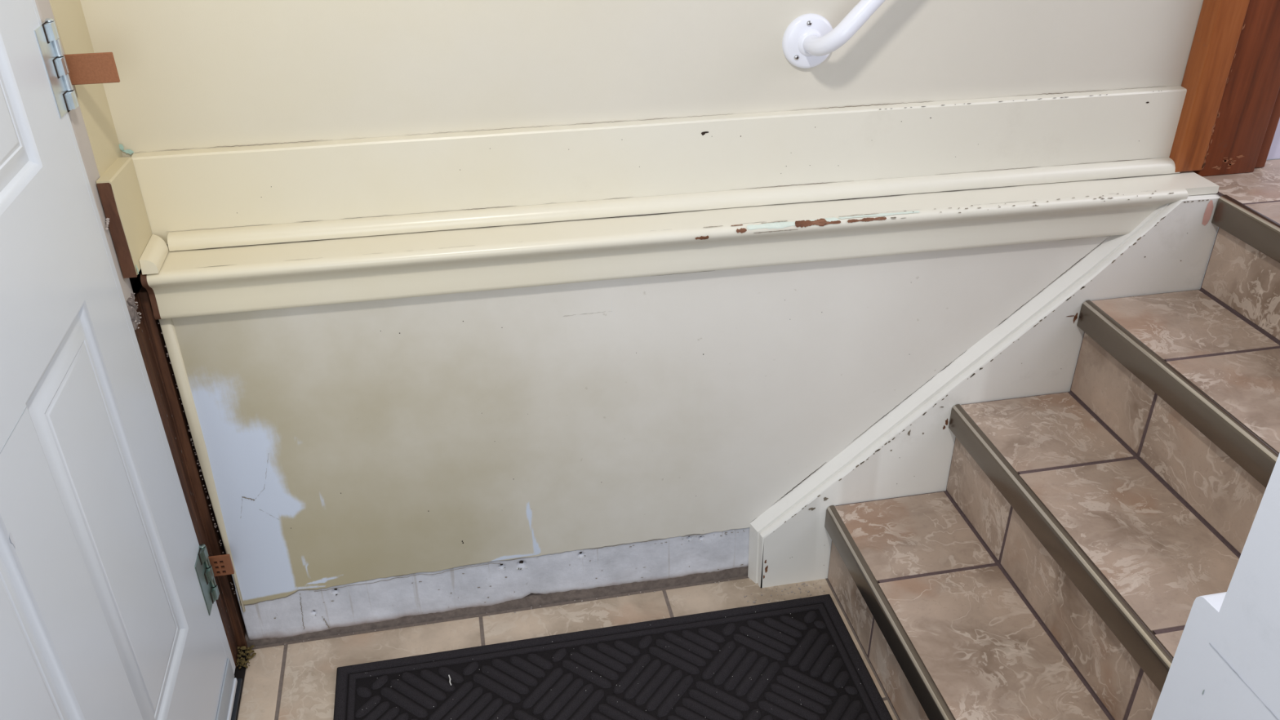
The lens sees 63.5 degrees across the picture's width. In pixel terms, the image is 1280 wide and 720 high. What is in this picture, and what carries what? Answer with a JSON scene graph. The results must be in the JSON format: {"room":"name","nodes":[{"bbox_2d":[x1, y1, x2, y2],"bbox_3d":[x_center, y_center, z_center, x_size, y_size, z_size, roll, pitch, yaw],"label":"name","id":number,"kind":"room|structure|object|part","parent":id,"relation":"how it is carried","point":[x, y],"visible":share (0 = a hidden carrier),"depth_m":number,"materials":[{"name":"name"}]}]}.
{"room":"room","nodes":[
{"label":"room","id":0,"kind":"room"},
{"bbox_2d":[35,0,256,668],"bbox_3d":[-0.767,-0.484,1.314,0.101,2.430,0.219,-6,31,-9],"label":"door frame","id":1,"kind":"structure","parent":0,"point":[91,122],"depth_m":1.56,"materials":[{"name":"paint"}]},
{"bbox_2d":[63,52,119,84],"bbox_3d":[-0.711,-0.373,1.327,0.073,0.038,0.004,-6,31,-9],"label":"wood shim","id":2,"kind":"object","parent":1,"relation":"attached to","point":[86,68],"visible":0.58,"depth_m":1.33,"materials":[{"name":"orange wood"}]},
{"bbox_2d":[0,0,242,719],"bbox_3d":[-0.657,-0.104,0.938,0.055,2.100,0.904,-6,31,-9],"label":"door","id":3,"kind":"structure","parent":1,"relation":"in","point":[109,592],"depth_m":1.23,"materials":[{"name":"white paint"}]},
{"bbox_3d":[-0.680,-0.467,0.925,0.008,0.704,0.243,-6,31,-9],"label":"panel","id":4,"kind":"part","parent":3,"relation":"part of","materials":[{"name":"white paint"}]},
{"bbox_3d":[-0.603,0.414,1.026,0.008,0.567,0.243,-6,31,-9],"label":"panel","id":5,"kind":"part","parent":3,"relation":"part of","materials":[{"name":"white paint"}]},
{"bbox_3d":[-0.674,0.229,1.339,0.008,0.567,0.243,-6,31,-9],"label":"panel","id":6,"kind":"part","parent":3,"relation":"part of","materials":[{"name":"white paint"}]},
{"bbox_2d":[96,156,152,278],"bbox_3d":[-0.735,-0.209,1.482,0.018,0.144,0.122,-6,31,-9],"label":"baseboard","id":7,"kind":"structure","parent":1,"relation":"attached to","point":[118,188],"depth_m":1.46,"materials":[{"name":"yellow paint"}]},
{"bbox_2d":[208,554,234,576],"bbox_3d":[-0.717,0.349,1.753,0.048,0.040,0.005,-6,31,-9],"label":"moulded shim","id":8,"kind":"object","parent":1,"relation":"attached to","point":[222,565],"visible":0.81,"depth_m":1.75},
{"bbox_2d":[234,575,899,719],"bbox_3d":[-0.132,0.946,1.258,1.550,0.040,1.950,-6,31,-9],"label":"floor","id":9,"kind":"structure","parent":0,"point":[294,680],"depth_m":1.94,"materials":[{"name":"beige tile"}]},
{"bbox_2d":[333,594,893,719],"bbox_3d":[-0.027,0.665,1.678,0.937,0.010,0.638,-6,31,-9],"label":"door mat","id":10,"kind":"object","parent":9,"relation":"on","point":[813,651],"visible":1,"depth_m":1.85,"materials":[{"name":"rubber"}]},
{"bbox_2d":[824,159,1279,719],"bbox_3d":[1.142,0.219,1.680,1.462,0.761,1.012,-6,31,-9],"label":"staircase","id":11,"kind":"structure","parent":9,"relation":"on","point":[1065,555],"depth_m":1.69,"materials":[{"name":"brown tile"}]},
{"bbox_2d":[80,0,1203,647],"bbox_3d":[0.086,-0.608,1.510,1.865,2.430,0.154,-6,31,-9],"label":"wall","id":12,"kind":"structure","parent":0,"point":[373,464],"depth_m":1.73,"materials":[{"name":"beige paint"}]},
{"bbox_2d":[119,85,1186,273],"bbox_3d":[0.107,-0.305,1.631,1.741,0.155,0.142,-6,31,-9],"label":"baseboard","id":13,"kind":"structure","parent":12,"relation":"attached to","point":[212,188],"depth_m":1.66,"materials":[{"name":"beige wood"}]},
{"bbox_2d":[138,157,1219,319],"bbox_3d":[0.132,-0.213,1.701,1.762,0.113,0.121,-6,31,-9],"label":"trim","id":14,"kind":"structure","parent":12,"relation":"attached to","point":[237,269],"depth_m":1.65,"materials":[{"name":"beige wood"}]},
{"bbox_2d":[782,0,885,68],"bbox_3d":[0.602,-0.824,1.467,0.758,0.802,0.090,-6,31,-9],"label":"handrail","id":15,"kind":"object","parent":12,"relation":"attached to","point":[809,39],"visible":1,"depth_m":1.61,"materials":[{"name":"white metal"}]},
{"bbox_2d":[747,193,1220,587],"bbox_3d":[0.615,0.075,1.930,0.817,0.758,0.037,-6,31,-9],"label":"trim","id":16,"kind":"structure","parent":12,"relation":"attached to","point":[1034,351],"depth_m":1.90,"materials":[{"name":"paint"}]},
{"bbox_2d":[1168,0,1279,176],"bbox_3d":[1.040,-1.050,1.467,0.202,1.640,0.054,-6,31,-9],"label":"door frame","id":17,"kind":"structure","parent":12,"relation":"in","point":[1229,117],"depth_m":1.78,"materials":[{"name":"orange wood"}]},
{"bbox_2d":[1151,453,1279,719],"bbox_3d":[1.329,-0.023,0.481,1.535,2.400,0.840,-6,31,-9],"label":"wall","id":18,"kind":"structure","parent":0,"point":[1225,665],"depth_m":0.88,"materials":[{"name":"white paint"}]},
{"bbox_2d":[1266,118,1279,159],"bbox_3d":[1.441,-1.116,1.573,0.629,1.640,0.026,-6,31,-9],"label":"wall","id":19,"kind":"structure","parent":0,"point":[1274,151],"depth_m":1.92,"materials":[{"name":"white paint"}]}
]}

